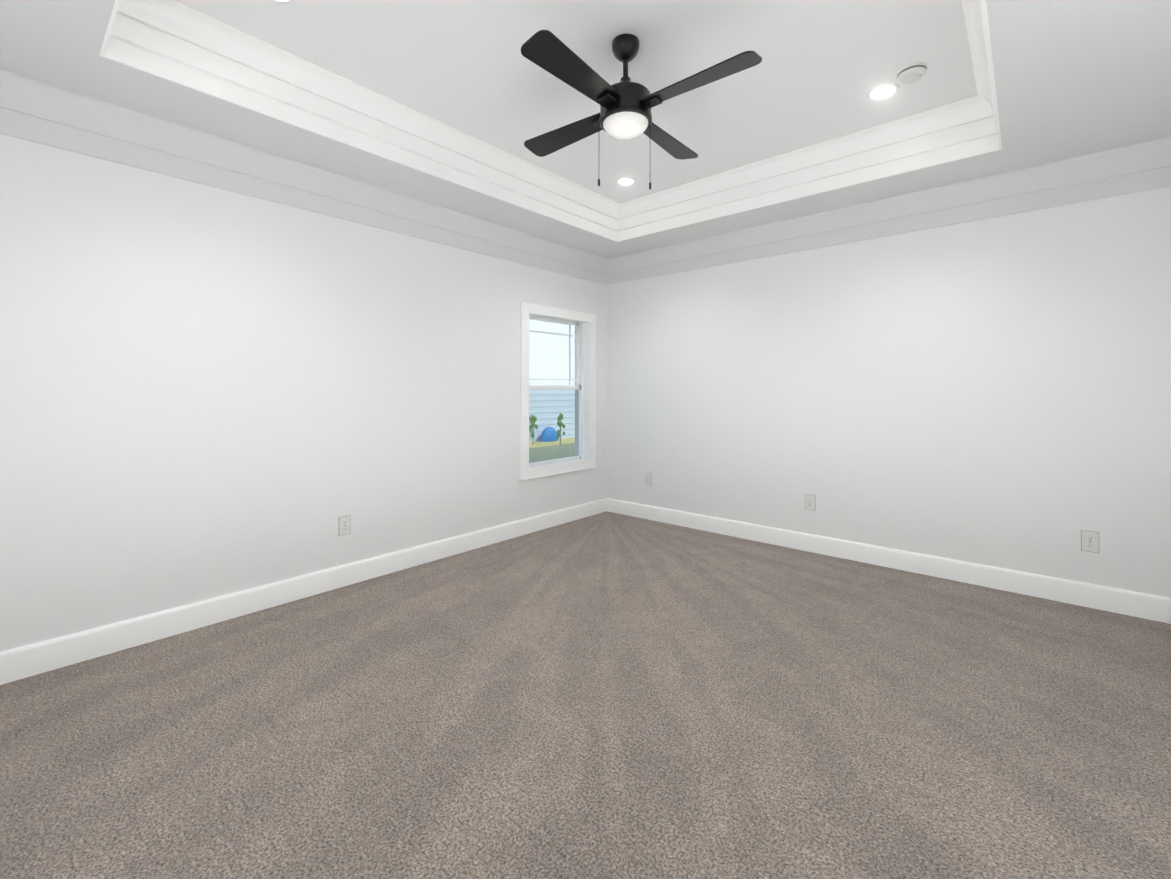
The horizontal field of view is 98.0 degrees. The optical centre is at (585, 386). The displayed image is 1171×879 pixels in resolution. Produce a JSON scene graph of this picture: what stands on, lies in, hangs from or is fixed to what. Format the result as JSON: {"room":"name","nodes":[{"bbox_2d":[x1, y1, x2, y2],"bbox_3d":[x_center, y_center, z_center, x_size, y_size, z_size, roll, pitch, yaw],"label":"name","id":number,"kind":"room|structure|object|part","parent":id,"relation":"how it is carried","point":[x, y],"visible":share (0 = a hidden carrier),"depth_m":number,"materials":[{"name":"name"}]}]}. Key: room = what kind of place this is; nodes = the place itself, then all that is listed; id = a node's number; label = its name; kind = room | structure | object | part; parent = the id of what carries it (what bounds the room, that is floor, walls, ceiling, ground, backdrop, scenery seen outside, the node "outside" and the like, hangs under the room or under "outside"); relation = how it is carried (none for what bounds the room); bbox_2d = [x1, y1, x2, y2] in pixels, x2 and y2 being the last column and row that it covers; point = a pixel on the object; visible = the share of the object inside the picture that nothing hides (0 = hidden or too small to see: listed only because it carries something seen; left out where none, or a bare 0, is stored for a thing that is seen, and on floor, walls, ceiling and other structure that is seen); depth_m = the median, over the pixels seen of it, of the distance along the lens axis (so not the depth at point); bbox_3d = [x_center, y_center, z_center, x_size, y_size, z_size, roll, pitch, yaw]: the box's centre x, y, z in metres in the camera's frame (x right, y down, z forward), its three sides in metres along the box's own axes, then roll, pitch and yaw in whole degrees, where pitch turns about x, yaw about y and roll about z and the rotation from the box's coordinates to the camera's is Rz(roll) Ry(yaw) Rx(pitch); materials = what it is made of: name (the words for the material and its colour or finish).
{"room":"empty bedroom","nodes":[
{"label":"empty bedroom","id":0,"kind":"room"},
{"bbox_2d":[0,134,605,651],"bbox_3d":[-1.487,-0.268,3.618,0.220,3.150,4.950,0,-1,41],"label":"wall","id":1,"kind":"structure","parent":0,"point":[206,392],"depth_m":2.85,"materials":[{"name":"white paint"}]},
{"bbox_2d":[0,498,607,684],"bbox_3d":[-1.398,1.237,3.528,0.016,0.138,4.950,0,-1,41],"label":"baseboard","id":2,"kind":"structure","parent":1,"relation":"attached to","point":[25,661],"depth_m":2.89,"materials":[{"name":"white paint"}]},
{"bbox_2d":[0,69,607,284],"bbox_3d":[-1.368,-1.217,3.522,0.095,0.245,4.950,0,-1,41],"label":"crown molding","id":3,"kind":"structure","parent":1,"relation":"attached to","point":[46,113],"depth_m":2.88,"materials":[{"name":"white paint"}]},
{"bbox_2d":[339,515,350,535],"bbox_3d":[-1.575,0.912,3.332,0.011,0.122,0.077,0,-1,41],"label":"electrical outlet","id":4,"kind":"object","parent":1,"relation":"attached to","point":[344,525],"visible":1,"depth_m":3.33,"materials":[{"name":"white plastic"}]},
{"bbox_2d":[529,315,582,465],"bbox_3d":[-0.337,0.057,4.958,0.100,1.480,0.900,0,-1,41],"label":"window","id":5,"kind":"structure","parent":1,"relation":"in","point":[580,381],"depth_m":5.10,"materials":[{"name":"clear glass"}]},
{"bbox_3d":[-0.346,-0.319,4.969,0.004,0.630,0.762,0,-1,41],"label":"glass","id":6,"kind":"part","parent":5,"relation":"part of","materials":[{"name":"clear glass"}]},
{"bbox_3d":[-0.346,-0.313,4.969,0.027,0.690,0.810,0,-1,41],"label":"window sash","id":7,"kind":"part","parent":5,"relation":"part of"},
{"bbox_3d":[-0.319,0.373,4.940,0.004,0.685,0.762,0,-1,41],"label":"glass","id":8,"kind":"part","parent":5,"relation":"part of","materials":[{"name":"clear glass"}]},
{"bbox_3d":[-0.316,0.371,4.937,0.037,0.762,0.810,0,-1,41],"label":"window sash","id":9,"kind":"part","parent":5,"relation":"part of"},
{"bbox_2d":[519,302,596,480],"bbox_3d":[-0.232,0.045,4.867,0.028,1.576,1.036,0,-1,41],"label":"window casing","id":10,"kind":"structure","parent":1,"relation":"in","point":[526,471],"depth_m":4.69,"materials":[{"name":"white paint"}]},
{"bbox_2d":[529,313,588,467],"bbox_3d":[-0.271,0.057,4.901,0.075,1.480,0.900,0,-1,41],"label":"liner","id":11,"kind":"object","parent":1,"relation":"attached to","point":[585,390],"visible":0.19,"depth_m":5.21,"materials":[{"name":"white paint"}]},
{"bbox_2d":[0,511,1170,878],"bbox_3d":[0.312,1.354,2.039,4.990,0.120,5.390,0,-1,41],"label":"floor","id":12,"kind":"structure","parent":0,"point":[608,695],"depth_m":1.91,"materials":[{"name":"carpet"}]},
{"bbox_2d":[0,0,1170,258],"bbox_3d":[0.312,-1.603,2.062,4.990,0.505,5.390,0,-1,41],"label":"ceiling","id":13,"kind":"structure","parent":0,"point":[1076,78],"depth_m":2.54,"materials":[{"name":"white paint"}]},
{"bbox_2d":[102,0,170,63],"bbox_3d":[-0.912,-1.511,1.212,2.520,0.304,0.102,0,-1,41],"label":"crown molding","id":14,"kind":"structure","parent":13,"relation":"attached to","point":[132,26],"depth_m":2.14,"materials":[{"name":"white paint"}]},
{"bbox_2d":[271,0,293,3],"bbox_3d":[-1.294,-1.650,2.115,0.160,0.011,0.160,0,-1,41],"label":"recessed light","id":15,"kind":"object","parent":13,"relation":"in","point":[284,1],"visible":1,"depth_m":2.18,"materials":[{"name":"white glass"}]},
{"bbox_2d":[99,0,623,241],"bbox_3d":[-0.808,-1.494,3.355,0.102,0.304,3.470,0,-1,41],"label":"crown molding","id":16,"kind":"structure","parent":13,"relation":"attached to","point":[179,43],"depth_m":2.79,"materials":[{"name":"white paint"}]},
{"bbox_2d":[616,177,635,185],"bbox_3d":[0.323,-1.634,4.062,0.160,0.011,0.160,0,-1,41],"label":"recessed light","id":17,"kind":"object","parent":13,"relation":"in","point":[624,181],"visible":0.98,"depth_m":4.05,"materials":[{"name":"white glass"}]},
{"bbox_2d":[521,30,761,189],"bbox_3d":[0.193,-1.300,2.449,0.984,0.705,0.984,0,0,-6],"label":"ceiling fan","id":18,"kind":"object","parent":13,"relation":"hanging from","point":[625,103],"visible":1,"depth_m":2.33,"materials":[{"name":"black metal"}]},
{"bbox_3d":[-0.091,-1.323,2.679,0.560,0.034,0.148,0,-1,39],"label":"blade","id":19,"kind":"part","parent":18,"relation":"part of","materials":[{"name":"black wood"}]},
{"bbox_3d":[-0.037,-1.327,2.165,0.148,0.034,0.560,0,-1,39],"label":"blade","id":20,"kind":"part","parent":18,"relation":"part of","materials":[{"name":"black wood"}]},
{"bbox_3d":[0.193,-1.238,2.448,0.218,0.052,0.218,0,-1,41],"label":"lamp shade","id":21,"kind":"part","parent":18,"relation":"part of","materials":[{"name":"white glass"}]},
{"bbox_3d":[0.423,-1.323,2.732,0.148,0.034,0.560,0,-1,39],"label":"blade","id":22,"kind":"part","parent":18,"relation":"part of","materials":[{"name":"black wood"}]},
{"bbox_3d":[0.476,-1.327,2.219,0.560,0.034,0.148,0,-1,39],"label":"blade","id":23,"kind":"part","parent":18,"relation":"part of","materials":[{"name":"black wood"}]},
{"bbox_2d":[619,100,974,239],"bbox_3d":[1.300,-1.490,3.752,2.520,0.304,0.102,0,-1,41],"label":"crown molding","id":24,"kind":"structure","parent":13,"relation":"attached to","point":[939,135],"depth_m":3.53,"materials":[{"name":"white paint"}]},
{"bbox_2d":[867,82,899,99],"bbox_3d":[1.661,-1.644,2.844,0.160,0.011,0.160,0,-1,41],"label":"recessed light","id":25,"kind":"object","parent":13,"relation":"in","point":[883,91],"visible":1,"depth_m":2.84,"materials":[{"name":"white glass"}]},
{"bbox_2d":[897,62,926,83],"bbox_3d":[1.707,-1.631,2.663,0.136,0.041,0.136,0,-1,41],"label":"smoke detector","id":26,"kind":"object","parent":13,"relation":"attached to","point":[911,73],"visible":1,"depth_m":2.63,"materials":[{"name":"white plastic"}]},
{"bbox_2d":[962,0,1001,155],"bbox_3d":[1.189,-1.507,1.616,0.102,0.304,3.470,0,-1,41],"label":"crown molding","id":27,"kind":"structure","parent":13,"relation":"attached to","point":[981,110],"depth_m":2.66,"materials":[{"name":"white paint"}]},
{"bbox_2d":[606,187,1170,597],"bbox_3d":[2.009,-0.265,4.001,4.990,3.150,0.220,0,-1,41],"label":"wall","id":28,"kind":"structure","parent":0,"point":[995,391],"depth_m":3.52,"materials":[{"name":"white paint"}]},
{"bbox_2d":[645,473,651,485],"bbox_3d":[0.620,0.926,5.049,0.077,0.122,0.011,0,-1,41],"label":"electrical outlet","id":29,"kind":"object","parent":28,"relation":"attached to","point":[648,479],"visible":1,"depth_m":5.04,"materials":[{"name":"white plastic"}]},
{"bbox_2d":[805,494,814,510],"bbox_3d":[1.781,0.922,4.037,0.077,0.122,0.011,0,-1,41],"label":"electrical outlet","id":30,"kind":"object","parent":28,"relation":"attached to","point":[809,502],"visible":1,"depth_m":4.04,"materials":[{"name":"white plastic"}]},
{"bbox_2d":[608,498,1170,623],"bbox_3d":[1.936,1.240,3.897,4.500,0.138,0.016,0,-1,41],"label":"baseboard","id":31,"kind":"structure","parent":28,"relation":"attached to","point":[1115,600],"depth_m":3.49,"materials":[{"name":"white paint"}]},
{"bbox_2d":[608,137,1170,284],"bbox_3d":[1.909,-1.214,3.886,4.320,0.245,0.095,0,-1,41],"label":"crown molding","id":32,"kind":"structure","parent":28,"relation":"attached to","point":[1145,166],"depth_m":3.49,"materials":[{"name":"white paint"}]},
{"bbox_2d":[1081,530,1098,552],"bbox_3d":[2.974,0.916,2.999,0.077,0.122,0.011,0,-1,41],"label":"electrical outlet","id":33,"kind":"object","parent":28,"relation":"attached to","point":[1089,541],"visible":1,"depth_m":3.00,"materials":[{"name":"white plastic"}]},
{"label":"outside","id":34,"kind":"structure","parent":0,"visible":0},
{"bbox_2d":[529,443,574,462],"bbox_3d":[-15.929,1.939,32.716,59.760,0.200,100.000,0,-1,41],"label":"ground","id":35,"kind":"structure","parent":34,"point":[547,456],"depth_m":12.92,"materials":[{"name":"green plant"}]},
{"bbox_2d":[529,414,537,438],"bbox_3d":[-1.509,1.247,14.534,0.314,0.894,0.330,0,-1,41],"label":"bush","id":36,"kind":"object","parent":35,"relation":"on","point":[534,420],"depth_m":14.48,"materials":[{"name":"green plant"}]},
{"bbox_2d":[529,437,574,447],"bbox_3d":[-0.144,1.701,16.323,1.100,0.015,28.000,0,-1,41],"label":"straw","id":37,"kind":"object","parent":35,"relation":"on","point":[555,442],"depth_m":15.25,"materials":[{"name":"yellow"}]},
{"bbox_2d":[541,427,557,441],"bbox_3d":[-1.106,1.468,15.677,0.337,0.440,0.680,0,-1,41],"label":"tarp","id":38,"kind":"object","parent":37,"relation":"on","point":[548,429],"depth_m":15.53,"materials":[{"name":"blue plastic"}]},
{"bbox_2d":[529,319,574,441],"bbox_3d":[-3.576,-1.518,19.336,8.000,6.500,28.000,0,-1,41],"label":"neighbouring house","id":39,"kind":"structure","parent":35,"relation":"on","point":[547,344],"depth_m":16.10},
{"bbox_2d":[557,413,565,444],"bbox_3d":[-0.735,1.232,14.831,0.311,0.928,0.326,0,-1,41],"label":"bush","id":40,"kind":"object","parent":35,"relation":"on","point":[560,423],"depth_m":14.75,"materials":[{"name":"green plant"}]}
]}

